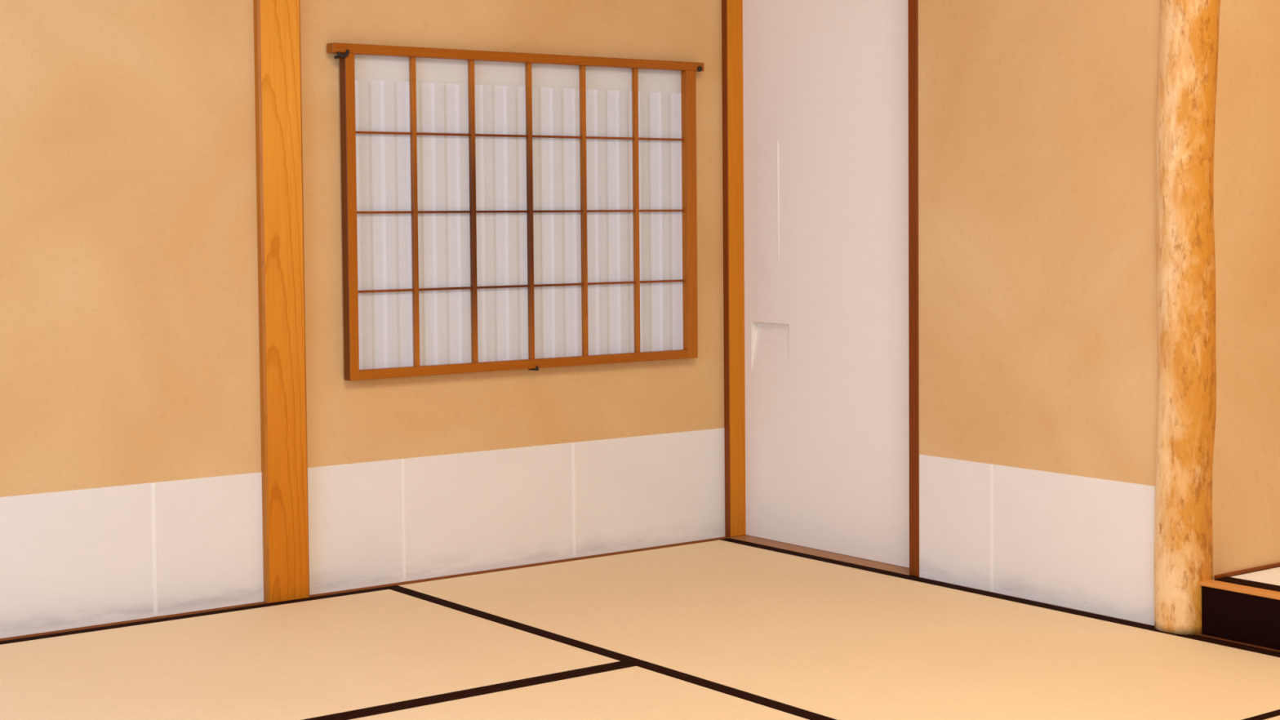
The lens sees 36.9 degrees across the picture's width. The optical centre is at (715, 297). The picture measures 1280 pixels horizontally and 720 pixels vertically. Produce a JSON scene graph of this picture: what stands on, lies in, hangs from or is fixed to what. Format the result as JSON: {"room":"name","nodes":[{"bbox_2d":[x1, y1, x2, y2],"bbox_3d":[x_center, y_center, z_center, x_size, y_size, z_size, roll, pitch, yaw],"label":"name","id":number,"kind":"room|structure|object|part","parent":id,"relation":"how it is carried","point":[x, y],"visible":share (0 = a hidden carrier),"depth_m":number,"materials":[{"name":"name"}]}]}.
{"room":"traditional dwelling","nodes":[
{"label":"traditional dwelling","id":0,"kind":"room"},
{"bbox_2d":[0,0,724,638],"bbox_3d":[-1.655,-0.472,3.320,4.202,2.357,0.072,-2,3,-38],"label":"wall","id":1,"kind":"structure","parent":0,"point":[131,474],"depth_m":3.83,"materials":[{"name":"beige paint"}]},
{"bbox_2d":[253,0,309,602],"bbox_3d":[-0.885,-0.530,3.867,0.094,2.299,0.022,-2,3,-38],"label":"wooden post","id":2,"kind":"object","parent":1,"relation":"attached to","point":[277,23],"visible":1,"depth_m":3.88,"materials":[{"name":"brown wood"}]},
{"bbox_2d":[333,49,349,58],"bbox_3d":[-0.776,-0.501,3.945,0.027,0.018,0.044,-2,3,-38],"label":"iron hook","id":3,"kind":"object","parent":1,"relation":"attached to","point":[346,54],"visible":1,"depth_m":3.93,"materials":[{"name":"black metal"}]},
{"bbox_2d":[326,42,703,381],"bbox_3d":[-0.412,-0.190,4.244,0.964,0.697,0.027,-2,3,-38],"label":"screen","id":4,"kind":"object","parent":3,"relation":"hanging from","point":[501,211],"visible":1,"depth_m":4.22,"materials":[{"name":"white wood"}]},
{"bbox_3d":[-0.703,-0.427,4.017,0.144,0.163,0.001,-2,3,-38],"label":"paper pane","id":5,"kind":"part","parent":4,"relation":"part of","materials":[{"name":"white paper"}]},
{"bbox_3d":[-0.702,-0.262,4.025,0.144,0.167,0.001,-2,3,-38],"label":"paper pane","id":6,"kind":"part","parent":4,"relation":"part of","materials":[{"name":"white paper"}]},
{"bbox_3d":[-0.701,-0.096,4.032,0.144,0.165,0.001,-2,3,-38],"label":"paper pane","id":7,"kind":"part","parent":4,"relation":"part of","materials":[{"name":"white paper"}]},
{"bbox_3d":[-0.700,0.069,4.039,0.144,0.165,0.001,-2,3,-38],"label":"paper pane","id":8,"kind":"part","parent":4,"relation":"part of","materials":[{"name":"white paper"}]},
{"bbox_3d":[-0.590,-0.431,4.106,0.144,0.163,0.001,-2,3,-38],"label":"paper pane","id":9,"kind":"part","parent":4,"relation":"part of","materials":[{"name":"white paper"}]},
{"bbox_3d":[-0.589,-0.267,4.114,0.144,0.167,0.001,-2,3,-38],"label":"paper pane","id":10,"kind":"part","parent":4,"relation":"part of","materials":[{"name":"white paper"}]},
{"bbox_3d":[-0.588,-0.101,4.121,0.144,0.165,0.001,-2,3,-38],"label":"paper pane","id":11,"kind":"part","parent":4,"relation":"part of","materials":[{"name":"white paper"}]},
{"bbox_3d":[-0.587,0.064,4.128,0.144,0.165,0.001,-2,3,-38],"label":"paper pane","id":12,"kind":"part","parent":4,"relation":"part of","materials":[{"name":"white paper"}]},
{"bbox_3d":[-0.476,-0.436,4.196,0.146,0.163,0.001,-2,3,-38],"label":"paper pane","id":13,"kind":"part","parent":4,"relation":"part of","materials":[{"name":"white paper"}]},
{"bbox_3d":[-0.475,-0.271,4.203,0.146,0.167,0.001,-2,3,-38],"label":"paper pane","id":14,"kind":"part","parent":4,"relation":"part of","materials":[{"name":"white paper"}]},
{"bbox_3d":[-0.474,-0.106,4.211,0.146,0.165,0.001,-2,3,-38],"label":"paper pane","id":15,"kind":"part","parent":4,"relation":"part of","materials":[{"name":"white paper"}]},
{"bbox_3d":[-0.473,0.059,4.218,0.146,0.165,0.001,-2,3,-38],"label":"paper pane","id":16,"kind":"part","parent":4,"relation":"part of","materials":[{"name":"white paper"}]},
{"bbox_3d":[-0.414,-0.528,4.229,0.964,0.020,0.027,-2,3,-38],"label":"rail","id":17,"kind":"part","parent":4,"relation":"part of","materials":[{"name":"brown wood"}]},
{"bbox_3d":[-0.409,0.148,4.261,0.912,0.020,0.025,-2,3,-38],"label":"rail","id":18,"kind":"part","parent":4,"relation":"part of","materials":[{"name":"brown wood"}]},
{"bbox_3d":[-0.362,-0.441,4.286,0.144,0.163,0.001,-2,3,-38],"label":"paper pane","id":19,"kind":"part","parent":4,"relation":"part of","materials":[{"name":"white paper"}]},
{"bbox_3d":[-0.361,-0.276,4.293,0.144,0.167,0.001,-2,3,-38],"label":"paper pane","id":20,"kind":"part","parent":4,"relation":"part of","materials":[{"name":"white paper"}]},
{"bbox_3d":[-0.360,-0.111,4.300,0.144,0.165,0.001,-2,3,-38],"label":"paper pane","id":21,"kind":"part","parent":4,"relation":"part of","materials":[{"name":"white paper"}]},
{"bbox_3d":[-0.359,0.054,4.308,0.144,0.165,0.001,-2,3,-38],"label":"paper pane","id":22,"kind":"part","parent":4,"relation":"part of","materials":[{"name":"white paper"}]},
{"bbox_3d":[-0.248,-0.446,4.375,0.146,0.163,0.001,-2,3,-38],"label":"paper pane","id":23,"kind":"part","parent":4,"relation":"part of","materials":[{"name":"white paper"}]},
{"bbox_3d":[-0.247,-0.281,4.383,0.146,0.167,0.001,-2,3,-38],"label":"paper pane","id":24,"kind":"part","parent":4,"relation":"part of","materials":[{"name":"white paper"}]},
{"bbox_3d":[-0.246,-0.115,4.390,0.146,0.165,0.001,-2,3,-38],"label":"paper pane","id":25,"kind":"part","parent":4,"relation":"part of","materials":[{"name":"white paper"}]},
{"bbox_3d":[-0.245,0.050,4.397,0.146,0.165,0.001,-2,3,-38],"label":"paper pane","id":26,"kind":"part","parent":4,"relation":"part of","materials":[{"name":"white paper"}]},
{"bbox_3d":[-0.136,-0.450,4.464,0.141,0.163,0.001,-2,3,-38],"label":"paper pane","id":27,"kind":"part","parent":4,"relation":"part of","materials":[{"name":"white paper"}]},
{"bbox_3d":[-0.135,-0.285,4.471,0.141,0.167,0.001,-2,3,-38],"label":"paper pane","id":28,"kind":"part","parent":4,"relation":"part of","materials":[{"name":"white paper"}]},
{"bbox_3d":[-0.133,-0.120,4.478,0.141,0.165,0.001,-2,3,-38],"label":"paper pane","id":29,"kind":"part","parent":4,"relation":"part of","materials":[{"name":"white paper"}]},
{"bbox_3d":[-0.132,0.045,4.486,0.141,0.165,0.001,-2,3,-38],"label":"paper pane","id":30,"kind":"part","parent":4,"relation":"part of","materials":[{"name":"white paper"}]},
{"bbox_2d":[0,536,728,640],"bbox_3d":[-1.620,0.678,3.334,4.200,0.058,0.024,-2,3,-38],"label":"baseboard","id":31,"kind":"structure","parent":1,"relation":"attached to","point":[725,537],"depth_m":4.08,"materials":[{"name":"brown wood"}]},
{"bbox_2d":[528,365,538,370],"bbox_3d":[-0.408,0.157,4.262,0.009,0.012,0.042,-2,3,-38],"label":"peg","id":32,"kind":"object","parent":1,"relation":"attached to","point":[536,368],"visible":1,"depth_m":4.25,"materials":[{"name":"black metal"}]},
{"bbox_2d":[697,66,702,71],"bbox_3d":[-0.048,-0.538,4.519,0.013,0.013,0.040,-2,3,-38],"label":"nail","id":33,"kind":"object","parent":1,"relation":"attached to","point":[700,68],"visible":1,"depth_m":4.50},
{"bbox_2d":[918,0,1160,625],"bbox_3d":[0.665,-0.510,3.821,0.072,2.357,0.677,-2,3,-38],"label":"wall","id":34,"kind":"structure","parent":0,"point":[1037,313],"depth_m":3.82,"materials":[{"name":"beige paint"}]},
{"bbox_2d":[728,534,917,577],"bbox_3d":[0.264,0.617,4.411,0.106,0.058,0.624,-2,3,-38],"label":"trim","id":35,"kind":"structure","parent":34,"relation":"attached to","point":[870,563],"depth_m":4.38,"materials":[{"name":"brown wood"}]},
{"bbox_2d":[742,0,909,568],"bbox_3d":[0.269,-0.292,4.382,0.030,1.760,0.680,-2,3,-38],"label":"door","id":36,"kind":"structure","parent":34,"relation":"in","point":[825,82],"depth_m":4.39,"materials":[{"name":"paper"}]},
{"bbox_3d":[0.138,0.120,4.567,0.021,0.118,0.141,-2,3,-38],"label":"finger pull","id":37,"kind":"part","parent":36,"relation":"part of","materials":[{"name":"paper"}]},
{"bbox_2d":[907,0,919,577],"bbox_3d":[0.447,-0.299,4.104,0.070,1.799,0.028,-2,3,-38],"label":"trim","id":38,"kind":"structure","parent":34,"relation":"attached to","point":[913,5],"depth_m":4.09,"materials":[{"name":"red wood"}]},
{"bbox_2d":[918,576,1279,652],"bbox_3d":[1.260,0.670,3.091,0.036,0.058,2.632,-2,3,-38],"label":"baseboard","id":39,"kind":"structure","parent":34,"relation":"attached to","point":[1203,635],"depth_m":3.53,"materials":[{"name":"brown wood"}]},
{"bbox_2d":[1212,0,1279,580],"bbox_3d":[1.271,-0.514,3.820,0.940,2.357,0.044,-2,3,-38],"label":"wall","id":40,"kind":"structure","parent":0,"point":[1246,467],"depth_m":3.60,"materials":[{"name":"beige paint"}]},
{"bbox_2d":[1153,0,1220,635],"bbox_3d":[0.874,-0.527,3.538,0.116,2.299,0.120,-2,3,-38],"label":"pillar","id":41,"kind":"structure","parent":40,"relation":"attached to","point":[1188,31],"depth_m":3.52,"materials":[{"name":"brown wood"}]},
{"bbox_2d":[1213,562,1279,578],"bbox_3d":[1.272,0.506,3.828,0.874,0.006,0.008,-2,3,-38],"label":"baseboard","id":42,"kind":"structure","parent":40,"relation":"attached to","point":[1274,565],"depth_m":3.61,"materials":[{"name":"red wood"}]},
{"bbox_3d":[0.251,0.766,1.770,5.200,0.121,5.000,-2,3,-38],"label":"floor","id":43,"kind":"structure","parent":0,"visible":0},
{"bbox_2d":[0,586,628,719],"bbox_3d":[-1.140,0.683,3.130,1.820,0.056,0.888,-2,3,-38],"label":"mat","id":44,"kind":"object","parent":43,"relation":"on","point":[323,657],"visible":0.77,"depth_m":3.37,"materials":[{"name":"beige fabric"}]},
{"bbox_2d":[324,662,808,719],"bbox_3d":[-0.585,0.710,2.426,1.820,0.056,0.905,-2,3,-38],"label":"mat","id":45,"kind":"object","parent":43,"relation":"on","point":[626,691],"visible":1,"depth_m":3.07,"materials":[{"name":"beige fabric"}]},
{"bbox_2d":[721,0,746,537],"bbox_3d":[0.032,-0.571,4.635,0.086,2.299,0.088,-2,3,-38],"label":"post","id":46,"kind":"object","parent":43,"relation":"on","point":[731,10],"visible":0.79,"depth_m":4.61,"materials":[{"name":"red wood"}]},
{"bbox_2d":[385,537,1279,719],"bbox_3d":[0.222,0.651,3.626,0.933,0.056,1.794,-2,3,-38],"label":"mat","id":47,"kind":"object","parent":43,"relation":"on","point":[809,637],"visible":0.75,"depth_m":3.51,"materials":[{"name":"beige fabric"}]},
{"bbox_2d":[1200,579,1279,650],"bbox_3d":[1.819,0.588,3.098,0.912,0.098,1.936,-2,3,-38],"label":"platform","id":48,"kind":"object","parent":43,"relation":"on","point":[1248,615],"visible":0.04,"depth_m":3.47,"materials":[{"name":"black paint"}]},
{"bbox_2d":[1214,567,1279,591],"bbox_3d":[1.848,0.552,3.086,0.879,0.031,1.872,-2,3,-38],"label":"mat","id":49,"kind":"object","parent":48,"relation":"on","point":[1269,579],"visible":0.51,"depth_m":3.54,"materials":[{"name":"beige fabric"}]},
{"bbox_2d":[1242,709,1279,719],"bbox_3d":[0.710,0.708,2.289,1.819,0.056,0.911,-2,3,-38],"label":"mat","id":50,"kind":"object","parent":43,"relation":"on","point":[1273,715],"visible":1,"depth_m":2.96,"materials":[{"name":"beige fabric"}]}
]}

